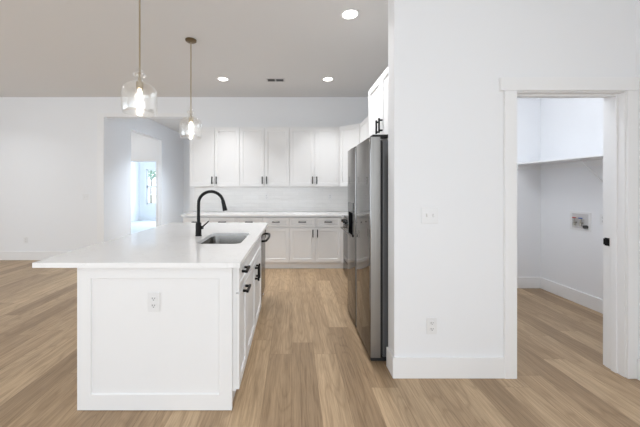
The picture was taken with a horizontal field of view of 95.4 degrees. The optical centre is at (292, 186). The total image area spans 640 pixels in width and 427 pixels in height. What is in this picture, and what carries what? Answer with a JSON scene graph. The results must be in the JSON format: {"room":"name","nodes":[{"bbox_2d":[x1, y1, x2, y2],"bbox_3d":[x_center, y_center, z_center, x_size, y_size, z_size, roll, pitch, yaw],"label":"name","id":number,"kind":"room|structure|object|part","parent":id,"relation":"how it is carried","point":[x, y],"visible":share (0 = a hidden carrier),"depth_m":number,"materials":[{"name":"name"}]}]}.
{"room":"kitchen","nodes":[
{"label":"kitchen","id":0,"kind":"room"},
{"bbox_2d":[131,132,156,161],"bbox_3d":[-5.061,-0.158,6.770,2.739,3.060,2.380,0,0,0],"label":"wall","id":1,"kind":"structure","parent":0,"point":[142,147],"depth_m":7.84,"materials":[{"name":"white paint"}]},
{"bbox_2d":[131,159,158,226],"bbox_3d":[-4.160,0.302,7.832,1.080,2.140,0.015,0,0,0],"label":"door frame","id":2,"kind":"structure","parent":1,"relation":"in","point":[156,160],"depth_m":7.83,"materials":[{"name":"white paint"}]},
{"bbox_2d":[109,119,182,239],"bbox_3d":[-4.990,-0.158,8.810,2.880,3.060,6.460,0,0,0],"label":"wall","id":3,"kind":"structure","parent":0,"point":[169,142],"depth_m":7.84,"materials":[{"name":"white paint"}]},
{"bbox_2d":[131,217,155,221],"bbox_3d":[-5.005,1.297,9.935,2.610,0.150,3.930,0,0,0],"label":"baseboard","id":4,"kind":"structure","parent":3,"relation":"attached to","point":[136,218],"depth_m":11.88,"materials":[{"name":"white paint"}]},
{"bbox_2d":[144,167,155,206],"bbox_3d":[-5.570,-0.008,11.926,1.080,1.620,0.088,0,0,0],"label":"window","id":5,"kind":"structure","parent":3,"relation":"in","point":[145,168],"depth_m":11.88,"materials":[{"name":"white paint"}]},
{"bbox_3d":[-5.570,-0.008,11.950,0.900,1.440,0.040,0,0,0],"label":"sash","id":6,"kind":"part","parent":5,"relation":"part of","materials":[{"name":"white paint"}]},
{"bbox_2d":[0,97,367,250],"bbox_3d":[-2.820,-0.158,5.515,8.760,3.060,0.130,0,0,0],"label":"wall","id":7,"kind":"structure","parent":0,"point":[48,145],"depth_m":5.45,"materials":[{"name":"white paint"}]},
{"bbox_2d":[0,251,70,259],"bbox_3d":[-5.338,1.290,5.442,3.325,0.165,0.015,0,0,0],"label":"baseboard","id":8,"kind":"structure","parent":7,"relation":"attached to","point":[4,255],"depth_m":5.43,"materials":[{"name":"white paint"}]},
{"bbox_2d":[97,113,189,243],"bbox_3d":[-2.809,-0.007,5.444,1.731,2.758,0.012,0,0,0],"label":"trim","id":9,"kind":"structure","parent":7,"relation":"attached to","point":[100,116],"depth_m":5.44,"materials":[{"name":"white paint"}]},
{"bbox_2d":[190,127,239,186],"bbox_3d":[-1.387,-0.538,5.265,0.883,1.060,0.368,0,0,0],"label":"upper cabinet","id":10,"kind":"object","parent":7,"relation":"attached to","point":[214,157],"visible":1,"depth_m":5.13,"materials":[{"name":"white paint"}]},
{"bbox_3d":[-1.609,-0.530,5.130,0.436,1.030,0.019,0,0,0],"label":"door","id":11,"kind":"part","parent":10,"relation":"part of","materials":[{"name":"white paint"}]},
{"bbox_3d":[-1.166,-0.530,5.130,0.436,1.030,0.019,0,0,0],"label":"door","id":12,"kind":"part","parent":10,"relation":"part of","materials":[{"name":"white paint"}]},
{"bbox_2d":[240,127,289,186],"bbox_3d":[-0.503,-0.538,5.265,0.881,1.060,0.368,0,0,0],"label":"upper cabinet","id":13,"kind":"object","parent":7,"relation":"attached to","point":[264,151],"visible":1,"depth_m":5.13,"materials":[{"name":"white paint"}]},
{"bbox_3d":[-0.724,-0.530,5.130,0.436,1.030,0.019,0,0,0],"label":"door","id":14,"kind":"part","parent":13,"relation":"part of","materials":[{"name":"white paint"}]},
{"bbox_3d":[-0.283,-0.530,5.130,0.436,1.030,0.019,0,0,0],"label":"door","id":15,"kind":"part","parent":13,"relation":"part of","materials":[{"name":"white paint"}]},
{"bbox_2d":[194,187,347,210],"bbox_3d":[-0.205,0.221,4.335,3.290,0.468,2.230,0,0,0],"label":"wall tile","id":16,"kind":"structure","parent":7,"relation":"attached to","point":[236,198],"depth_m":5.44,"materials":[{"name":"white tile"}]},
{"bbox_2d":[290,127,338,186],"bbox_3d":[0.380,-0.538,5.265,0.882,1.060,0.368,0,0,0],"label":"upper cabinet","id":17,"kind":"object","parent":7,"relation":"attached to","point":[314,151],"visible":0.98,"depth_m":5.13,"materials":[{"name":"white paint"}]},
{"bbox_3d":[0.159,-0.530,5.130,0.436,1.030,0.019,0,0,0],"label":"door","id":18,"kind":"part","parent":17,"relation":"part of","materials":[{"name":"white paint"}]},
{"bbox_3d":[0.601,-0.530,5.130,0.436,1.030,0.019,0,0,0],"label":"door","id":19,"kind":"part","parent":17,"relation":"part of","materials":[{"name":"white paint"}]},
{"bbox_2d":[339,123,360,186],"bbox_3d":[1.130,-0.538,5.138,0.618,1.060,0.621,0,0,0],"label":"upper cabinet","id":20,"kind":"object","parent":7,"relation":"attached to","point":[349,135],"visible":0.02,"depth_m":5.04,"materials":[{"name":"white paint"}]},
{"bbox_2d":[183,135,189,217],"bbox_3d":[-2.757,-0.158,7.550,1.866,3.060,3.940,0,0,0],"label":"wall","id":21,"kind":"structure","parent":0,"point":[186,138],"depth_m":9.40,"materials":[{"name":"white paint"}]},
{"bbox_2d":[0,0,387,134],"bbox_3d":[-1.800,-1.738,3.950,10.800,0.100,16.300,0,0,0],"label":"ceiling","id":22,"kind":"structure","parent":0,"point":[49,48],"depth_m":3.54,"materials":[{"name":"white paint"}]},
{"bbox_2d":[121,0,157,116],"bbox_3d":[-1.172,-1.124,2.217,0.248,1.128,0.248,0,0,0],"label":"pendant light","id":23,"kind":"object","parent":22,"relation":"hanging from","point":[139,84],"visible":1,"depth_m":2.21,"materials":[{"name":"clear glass"}]},
{"bbox_2d":[136,77,142,89],"bbox_3d":[-1.172,-0.789,2.217,0.050,0.091,0.050,0,0,0],"label":"socket","id":24,"kind":"object","parent":23,"relation":"attached to","point":[139,85],"depth_m":2.20,"materials":[{"name":"gold metal"}]},
{"bbox_3d":[-1.172,-0.736,2.217,0.248,0.352,0.248,0,0,0],"label":"lamp shade","id":25,"kind":"part","parent":23,"relation":"part of","materials":[{"name":"clear glass"}]},
{"bbox_3d":[-1.172,-1.264,2.217,0.012,0.808,0.012,0,0,0],"label":"rod","id":26,"kind":"part","parent":23,"relation":"part of","materials":[{"name":"gold metal"}]},
{"bbox_3d":[-1.172,-0.673,2.217,0.025,0.139,0.025,0,0,0],"label":"bulb","id":27,"kind":"part","parent":23,"relation":"part of","materials":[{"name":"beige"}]},
{"bbox_2d":[179,37,201,138],"bbox_3d":[-1.172,-1.124,3.330,0.248,1.128,0.248,0,0,0],"label":"pendant light","id":28,"kind":"object","parent":22,"relation":"hanging from","point":[189,40],"visible":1,"depth_m":3.32,"materials":[{"name":"clear glass"}]},
{"bbox_3d":[-1.172,-1.264,3.330,0.012,0.808,0.012,0,0,0],"label":"rod","id":29,"kind":"part","parent":28,"relation":"part of","materials":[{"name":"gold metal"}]},
{"bbox_3d":[-1.172,-0.736,3.330,0.248,0.352,0.248,0,0,0],"label":"lamp shade","id":30,"kind":"part","parent":28,"relation":"part of","materials":[{"name":"clear glass"}]},
{"bbox_2d":[217,77,228,80],"bbox_3d":[-1.094,-1.684,4.530,0.190,0.008,0.190,0,0,0],"label":"recessed light","id":31,"kind":"object","parent":22,"relation":"in","point":[218,78],"visible":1,"depth_m":4.52,"materials":[{"name":"white paint"}]},
{"bbox_2d":[266,78,284,81],"bbox_3d":[-0.275,-1.684,4.570,0.300,0.008,0.150,0,0,0],"label":"ceiling vent","id":32,"kind":"object","parent":22,"relation":"in","point":[267,79],"visible":1,"depth_m":4.56,"materials":[{"name":"white metal"}]},
{"bbox_2d":[322,77,333,80],"bbox_3d":[0.547,-1.684,4.530,0.190,0.008,0.190,0,0,0],"label":"recessed light","id":33,"kind":"object","parent":22,"relation":"in","point":[324,78],"visible":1,"depth_m":4.52,"materials":[{"name":"white paint"}]},
{"bbox_2d":[340,8,359,19],"bbox_3d":[0.556,-1.684,2.830,0.190,0.008,0.190,0,0,0],"label":"recessed light","id":34,"kind":"object","parent":22,"relation":"in","point":[350,13],"visible":1,"depth_m":2.83,"materials":[{"name":"white paint"}]},
{"bbox_2d":[0,220,639,426],"bbox_3d":[-1.800,1.406,3.950,10.800,0.092,16.300,0,0,0],"label":"floor","id":35,"kind":"structure","parent":0,"point":[308,364],"depth_m":2.10,"materials":[{"name":"brown wood"}]},
{"bbox_2d":[77,268,263,409],"bbox_3d":[-0.849,0.928,2.738,0.949,0.881,1.924,0,0,0],"label":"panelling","id":36,"kind":"object","parent":35,"relation":"on","point":[179,356],"visible":0.64,"depth_m":1.79,"materials":[{"name":"white paint"}]},
{"bbox_2d":[32,223,267,267],"bbox_3d":[-0.946,0.472,2.736,1.253,0.030,1.977,0,0,0],"label":"countertop","id":37,"kind":"structure","parent":36,"relation":"on","point":[169,245],"depth_m":2.06,"materials":[{"name":"white stone"}]},
{"bbox_2d":[195,190,226,235],"bbox_3d":[-0.763,0.243,2.710,0.299,0.428,0.060,0,0,0],"label":"faucet","id":38,"kind":"object","parent":37,"relation":"on","point":[199,227],"visible":1,"depth_m":2.70,"materials":[{"name":"black metal"}]},
{"bbox_3d":[-0.770,0.183,2.710,0.255,0.308,0.029,0,0,0],"label":"spout","id":39,"kind":"part","parent":38,"relation":"part of","materials":[{"name":"black metal"}]},
{"bbox_2d":[201,236,246,243],"bbox_3d":[-0.610,0.602,2.607,0.418,0.226,0.603,0,0,0],"label":"sink","id":40,"kind":"object","parent":37,"relation":"in","point":[215,239],"visible":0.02,"depth_m":2.88,"materials":[{"name":"metal"}]},
{"bbox_2d":[148,292,159,311],"bbox_3d":[-0.855,0.707,1.781,0.074,0.118,0.009,0,0,0],"label":"outlet","id":41,"kind":"object","parent":36,"relation":"attached to","point":[153,297],"visible":1,"depth_m":1.78,"materials":[{"name":"white plastic"}]},
{"bbox_2d":[183,216,235,222],"bbox_3d":[-1.397,0.930,5.125,0.876,0.883,0.648,0,0,0],"label":"base cabinet","id":42,"kind":"object","parent":35,"relation":"on","point":[187,219],"visible":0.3,"depth_m":4.85,"materials":[{"name":"white paint"}]},
{"bbox_3d":[-1.617,0.590,4.849,0.433,0.153,0.019,0,0,0],"label":"drawer","id":43,"kind":"part","parent":42,"relation":"part of","materials":[{"name":"white paint"}]},
{"bbox_3d":[-1.177,0.590,4.849,0.433,0.153,0.019,0,0,0],"label":"drawer","id":44,"kind":"part","parent":42,"relation":"part of","materials":[{"name":"white paint"}]},
{"bbox_2d":[233,258,250,399],"bbox_3d":[-0.624,0.930,1.953,0.660,0.883,0.308,0,0,0],"label":"base cabinet","id":45,"kind":"object","parent":35,"relation":"on","point":[240,290],"visible":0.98,"depth_m":1.81,"materials":[{"name":"white paint"}]},
{"bbox_3d":[-0.344,0.578,1.953,0.019,0.152,0.304,0,0,0],"label":"drawer","id":46,"kind":"part","parent":45,"relation":"part of","materials":[{"name":"white paint"}]},
{"bbox_3d":[-0.344,0.960,1.953,0.019,0.593,0.304,0,0,0],"label":"door","id":47,"kind":"part","parent":45,"relation":"part of","materials":[{"name":"white paint"}]},
{"bbox_3d":[-0.314,0.550,1.943,0.040,0.015,0.130,0,0,0],"label":"handle","id":48,"kind":"part","parent":45,"relation":"part of","materials":[{"name":"black metal"}]},
{"bbox_3d":[-0.314,0.692,1.983,0.040,0.015,0.130,0,0,0],"label":"handle","id":49,"kind":"part","parent":45,"relation":"part of","materials":[{"name":"black metal"}]},
{"bbox_2d":[236,216,262,222],"bbox_3d":[-0.734,0.930,5.125,0.447,0.883,0.648,0,0,0],"label":"base cabinet","id":50,"kind":"object","parent":35,"relation":"on","point":[239,219],"visible":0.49,"depth_m":4.85,"materials":[{"name":"white paint"}]},
{"bbox_3d":[-0.734,0.590,4.849,0.443,0.153,0.019,0,0,0],"label":"drawer","id":51,"kind":"part","parent":50,"relation":"part of","materials":[{"name":"white paint"}]},
{"bbox_2d":[247,237,260,357],"bbox_3d":[-0.624,0.930,2.583,0.660,0.883,0.948,0,0,0],"label":"base cabinet","id":52,"kind":"object","parent":35,"relation":"on","point":[254,257],"visible":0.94,"depth_m":2.52,"materials":[{"name":"white paint"}]},
{"bbox_3d":[-0.344,0.960,2.345,0.019,0.593,0.469,0,0,0],"label":"door","id":53,"kind":"part","parent":52,"relation":"part of","materials":[{"name":"white paint"}]},
{"bbox_3d":[-0.344,0.578,2.583,0.019,0.152,0.944,0,0,0],"label":"drawer","id":54,"kind":"part","parent":52,"relation":"part of","materials":[{"name":"white paint"}]},
{"bbox_3d":[-0.344,0.960,2.821,0.019,0.593,0.469,0,0,0],"label":"door","id":55,"kind":"part","parent":52,"relation":"part of","materials":[{"name":"white paint"}]},
{"bbox_3d":[-0.314,0.757,2.623,0.040,0.130,0.015,0,0,0],"label":"handle","id":56,"kind":"part","parent":52,"relation":"part of","materials":[{"name":"black metal"}]},
{"bbox_2d":[261,231,269,299],"bbox_3d":[-0.606,0.933,3.361,0.681,0.878,0.600,0,0,0],"label":"dishwasher","id":57,"kind":"object","parent":35,"relation":"on","point":[263,240],"visible":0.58,"depth_m":3.33,"materials":[{"name":"silver metal"}]},
{"bbox_3d":[-0.362,0.893,3.361,0.025,0.727,0.596,0,0,0],"label":"door","id":58,"kind":"part","parent":57,"relation":"part of","materials":[{"name":"metal"}]},
{"bbox_3d":[-0.307,0.582,3.361,0.085,0.024,0.524,0,0,0],"label":"handle","id":59,"kind":"part","parent":57,"relation":"part of","materials":[{"name":"black metal"}]},
{"bbox_2d":[263,216,288,267],"bbox_3d":[-0.285,0.930,5.125,0.445,0.883,0.648,0,0,0],"label":"base cabinet","id":60,"kind":"object","parent":35,"relation":"on","point":[277,246],"visible":0.78,"depth_m":4.85,"materials":[{"name":"white paint"}]},
{"bbox_3d":[-0.285,0.590,4.849,0.441,0.153,0.019,0,0,0],"label":"drawer","id":61,"kind":"part","parent":60,"relation":"part of","materials":[{"name":"white paint"}]},
{"bbox_3d":[-0.285,0.968,4.849,0.441,0.576,0.019,0,0,0],"label":"door","id":62,"kind":"part","parent":60,"relation":"part of","materials":[{"name":"white paint"}]},
{"bbox_2d":[289,216,340,267],"bbox_3d":[0.369,0.930,5.125,0.860,0.883,0.648,0,0,0],"label":"base cabinet","id":63,"kind":"object","parent":35,"relation":"on","point":[314,241],"visible":0.99,"depth_m":4.85,"materials":[{"name":"white paint"}]},
{"bbox_3d":[0.153,0.590,4.849,0.425,0.153,0.019,0,0,0],"label":"drawer","id":64,"kind":"part","parent":63,"relation":"part of","materials":[{"name":"white paint"}]},
{"bbox_3d":[0.153,0.968,4.849,0.425,0.576,0.019,0,0,0],"label":"door","id":65,"kind":"part","parent":63,"relation":"part of","materials":[{"name":"white paint"}]},
{"bbox_3d":[0.585,0.590,4.849,0.425,0.153,0.019,0,0,0],"label":"drawer","id":66,"kind":"part","parent":63,"relation":"part of","materials":[{"name":"white paint"}]},
{"bbox_3d":[0.585,0.968,4.849,0.425,0.576,0.019,0,0,0],"label":"door","id":67,"kind":"part","parent":63,"relation":"part of","materials":[{"name":"white paint"}]},
{"bbox_2d":[340,216,343,267],"bbox_3d":[1.119,0.930,5.052,0.635,0.883,0.794,0,0,0],"label":"base cabinet","id":68,"kind":"object","parent":35,"relation":"on","point":[342,223],"visible":0.15,"depth_m":4.84,"materials":[{"name":"white paint"}]},
{"bbox_2d":[181,211,347,216],"bbox_3d":[-0.215,0.472,5.048,3.293,0.030,0.785,0,0,0],"label":"countertop","id":69,"kind":"structure","parent":68,"relation":"on","point":[194,213],"depth_m":5.00,"materials":[{"name":"white stone"}]},
{"bbox_2d":[340,215,347,275],"bbox_3d":[1.086,0.913,4.273,0.668,0.918,0.758,0,0,0],"label":"range","id":70,"kind":"object","parent":35,"relation":"on","point":[344,220],"visible":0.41,"depth_m":4.42,"materials":[{"name":"silver glass"}]},
{"bbox_2d":[340,224,347,263],"bbox_3d":[1.084,0.909,4.273,0.663,0.865,0.754,0,0,0],"label":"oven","id":71,"kind":"object","parent":70,"relation":"in","point":[345,226],"depth_m":4.42,"materials":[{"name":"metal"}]},
{"bbox_3d":[0.825,1.233,4.273,0.039,0.178,0.750,0,0,0],"label":"drawer","id":72,"kind":"part","parent":70,"relation":"part of","materials":[{"name":"silver metal"}]},
{"bbox_2d":[348,135,387,360],"bbox_3d":[1.002,0.478,2.738,0.825,1.787,0.932,0,0,0],"label":"refrigerator","id":73,"kind":"object","parent":35,"relation":"on","point":[368,160],"visible":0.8,"depth_m":2.31,"materials":[{"name":"silver metal"}]},
{"bbox_3d":[0.643,0.472,3.004,0.083,1.731,0.400,0,0,0],"label":"freezer door","id":74,"kind":"part","parent":73,"relation":"part of","materials":[{"name":"silver metal"}]},
{"bbox_3d":[0.643,0.472,2.513,0.083,1.731,0.482,0,0,0],"label":"fridge door","id":75,"kind":"part","parent":73,"relation":"part of","materials":[{"name":"silver metal"}]},
{"bbox_2d":[388,0,635,356],"bbox_3d":[2.115,-0.158,2.158,2.770,3.060,0.135,0,0,0],"label":"wall","id":76,"kind":"structure","parent":0,"point":[447,59],"depth_m":2.09,"materials":[{"name":"white paint"}]},
{"bbox_2d":[421,207,437,223],"bbox_3d":[0.984,0.204,2.081,0.120,0.118,0.018,0,0,0],"label":"light switch","id":77,"kind":"object","parent":76,"relation":"attached to","point":[429,215],"visible":1,"depth_m":2.08,"materials":[{"name":"white plastic"}]},
{"bbox_2d":[427,318,436,333],"bbox_3d":[0.999,0.999,2.085,0.074,0.118,0.009,0,0,0],"label":"outlet","id":78,"kind":"object","parent":76,"relation":"attached to","point":[431,322],"visible":1,"depth_m":2.08,"materials":[{"name":"white plastic"}]},
{"bbox_2d":[386,347,504,378],"bbox_3d":[1.115,1.298,2.150,0.801,0.148,0.150,0,0,0],"label":"baseboard","id":79,"kind":"structure","parent":76,"relation":"attached to","point":[398,367],"depth_m":2.08,"materials":[{"name":"white paint"}]},
{"bbox_2d":[499,77,638,378],"bbox_3d":[1.982,0.294,2.155,0.999,2.155,0.175,0,0,0],"label":"door frame","id":80,"kind":"structure","parent":76,"relation":"in","point":[619,95],"depth_m":2.07,"materials":[{"name":"white paint"}]},
{"bbox_3d":[2.387,0.417,2.209,0.006,0.060,0.040,0,0,0],"label":"strike plate","id":81,"kind":"part","parent":80,"relation":"part of","materials":[{"name":"black metal"}]},
{"bbox_2d":[517,98,602,299],"bbox_3d":[2.530,-0.158,3.143,1.940,3.060,1.835,0,0,0],"label":"wall","id":82,"kind":"structure","parent":0,"point":[547,128],"depth_m":3.66,"materials":[{"name":"white paint"}]},
{"bbox_2d":[517,277,602,313],"bbox_3d":[2.467,1.297,3.083,1.794,0.150,1.715,0,0,0],"label":"baseboard","id":83,"kind":"structure","parent":82,"relation":"attached to","point":[594,303],"depth_m":3.59,"materials":[{"name":"white paint"}]},
{"bbox_2d":[517,154,602,181],"bbox_3d":[3.182,-0.144,3.077,0.364,0.349,1.694,0,0,0],"label":"shelf","id":84,"kind":"object","parent":82,"relation":"attached to","point":[591,160],"visible":0.7,"depth_m":3.45,"materials":[{"name":"white paint"}]},
{"bbox_2d":[570,211,590,231],"bbox_3d":[3.342,0.399,3.395,0.043,0.220,0.250,0,0,0],"label":"box","id":85,"kind":"object","parent":82,"relation":"attached to","point":[581,221],"visible":1,"depth_m":3.38,"materials":[{"name":"white plastic"}]},
{"bbox_3d":[3.363,0.399,3.395,0.001,0.170,0.196,0,0,0],"label":"plate","id":86,"kind":"part","parent":85,"relation":"part of","materials":[{"name":"white plastic"}]},
{"bbox_2d":[600,214,602,224],"bbox_3d":[3.359,0.352,3.140,0.009,0.118,0.074,0,0,0],"label":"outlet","id":87,"kind":"object","parent":82,"relation":"attached to","point":[601,215],"visible":0.47,"depth_m":3.15,"materials":[{"name":"white plastic"}]},
{"bbox_2d":[636,0,639,358],"bbox_3d":[2.535,-0.158,-1.055,0.130,3.060,6.290,0,0,0],"label":"wall","id":88,"kind":"structure","parent":0,"point":[637,1],"depth_m":2.07,"materials":[{"name":"white paint"}]},
{"bbox_2d":[637,359,639,379],"bbox_3d":[2.462,1.298,-0.965,0.015,0.148,6.070,0,0,0],"label":"baseboard","id":89,"kind":"structure","parent":88,"relation":"attached to","point":[638,360],"depth_m":2.06,"materials":[{"name":"white paint"}]},
{"bbox_3d":[1.500,-0.158,3.838,0.120,3.060,3.225,0,0,0],"label":"wall","id":90,"kind":"structure","parent":0,"visible":0},
{"bbox_2d":[360,117,367,142],"bbox_3d":[1.255,-0.748,4.364,0.368,0.640,0.946,0,0,0],"label":"upper cabinet","id":91,"kind":"object","parent":90,"relation":"attached to","point":[364,124],"visible":0.04,"depth_m":4.54,"materials":[{"name":"white paint"}]},
{"bbox_2d":[368,67,387,139],"bbox_3d":[1.115,-0.769,2.736,0.648,0.622,0.933,0,0,0],"label":"upper cabinet","id":92,"kind":"object","parent":90,"relation":"attached to","point":[378,93],"visible":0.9,"depth_m":2.78,"materials":[{"name":"white paint"}]},
{"bbox_3d":[0.840,-0.760,2.969,0.019,0.590,0.462,0,0,0],"label":"door","id":93,"kind":"part","parent":92,"relation":"part of","materials":[{"name":"white paint"}]},
{"bbox_3d":[0.810,-0.573,2.780,0.040,0.130,0.015,0,0,0],"label":"handle","id":94,"kind":"part","parent":92,"relation":"part of","materials":[{"name":"black metal"}]},
{"bbox_3d":[0.810,-0.573,2.691,0.040,0.130,0.015,0,0,0],"label":"handle","id":95,"kind":"part","parent":92,"relation":"part of","materials":[{"name":"black metal"}]},
{"bbox_3d":[0.840,-0.760,2.502,0.019,0.590,0.462,0,0,0],"label":"door","id":96,"kind":"part","parent":92,"relation":"part of","materials":[{"name":"white paint"}]},
{"label":"outside","id":97,"kind":"structure","parent":0,"visible":0},
{"bbox_2d":[148,195,155,202],"bbox_3d":[-5.000,1.772,36.100,70.000,0.200,47.800,0,0,0],"label":"ground","id":98,"kind":"structure","parent":97,"point":[153,196],"depth_m":40.48,"materials":[{"name":"white"}]},
{"bbox_2d":[148,170,155,202],"bbox_3d":[-8.354,0.108,16.999,1.074,3.132,1.034,0,0,0],"label":"tree","id":99,"kind":"object","parent":98,"relation":"on","point":[150,171],"visible":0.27,"depth_m":16.98,"materials":[{"name":"green plant"}]}
]}

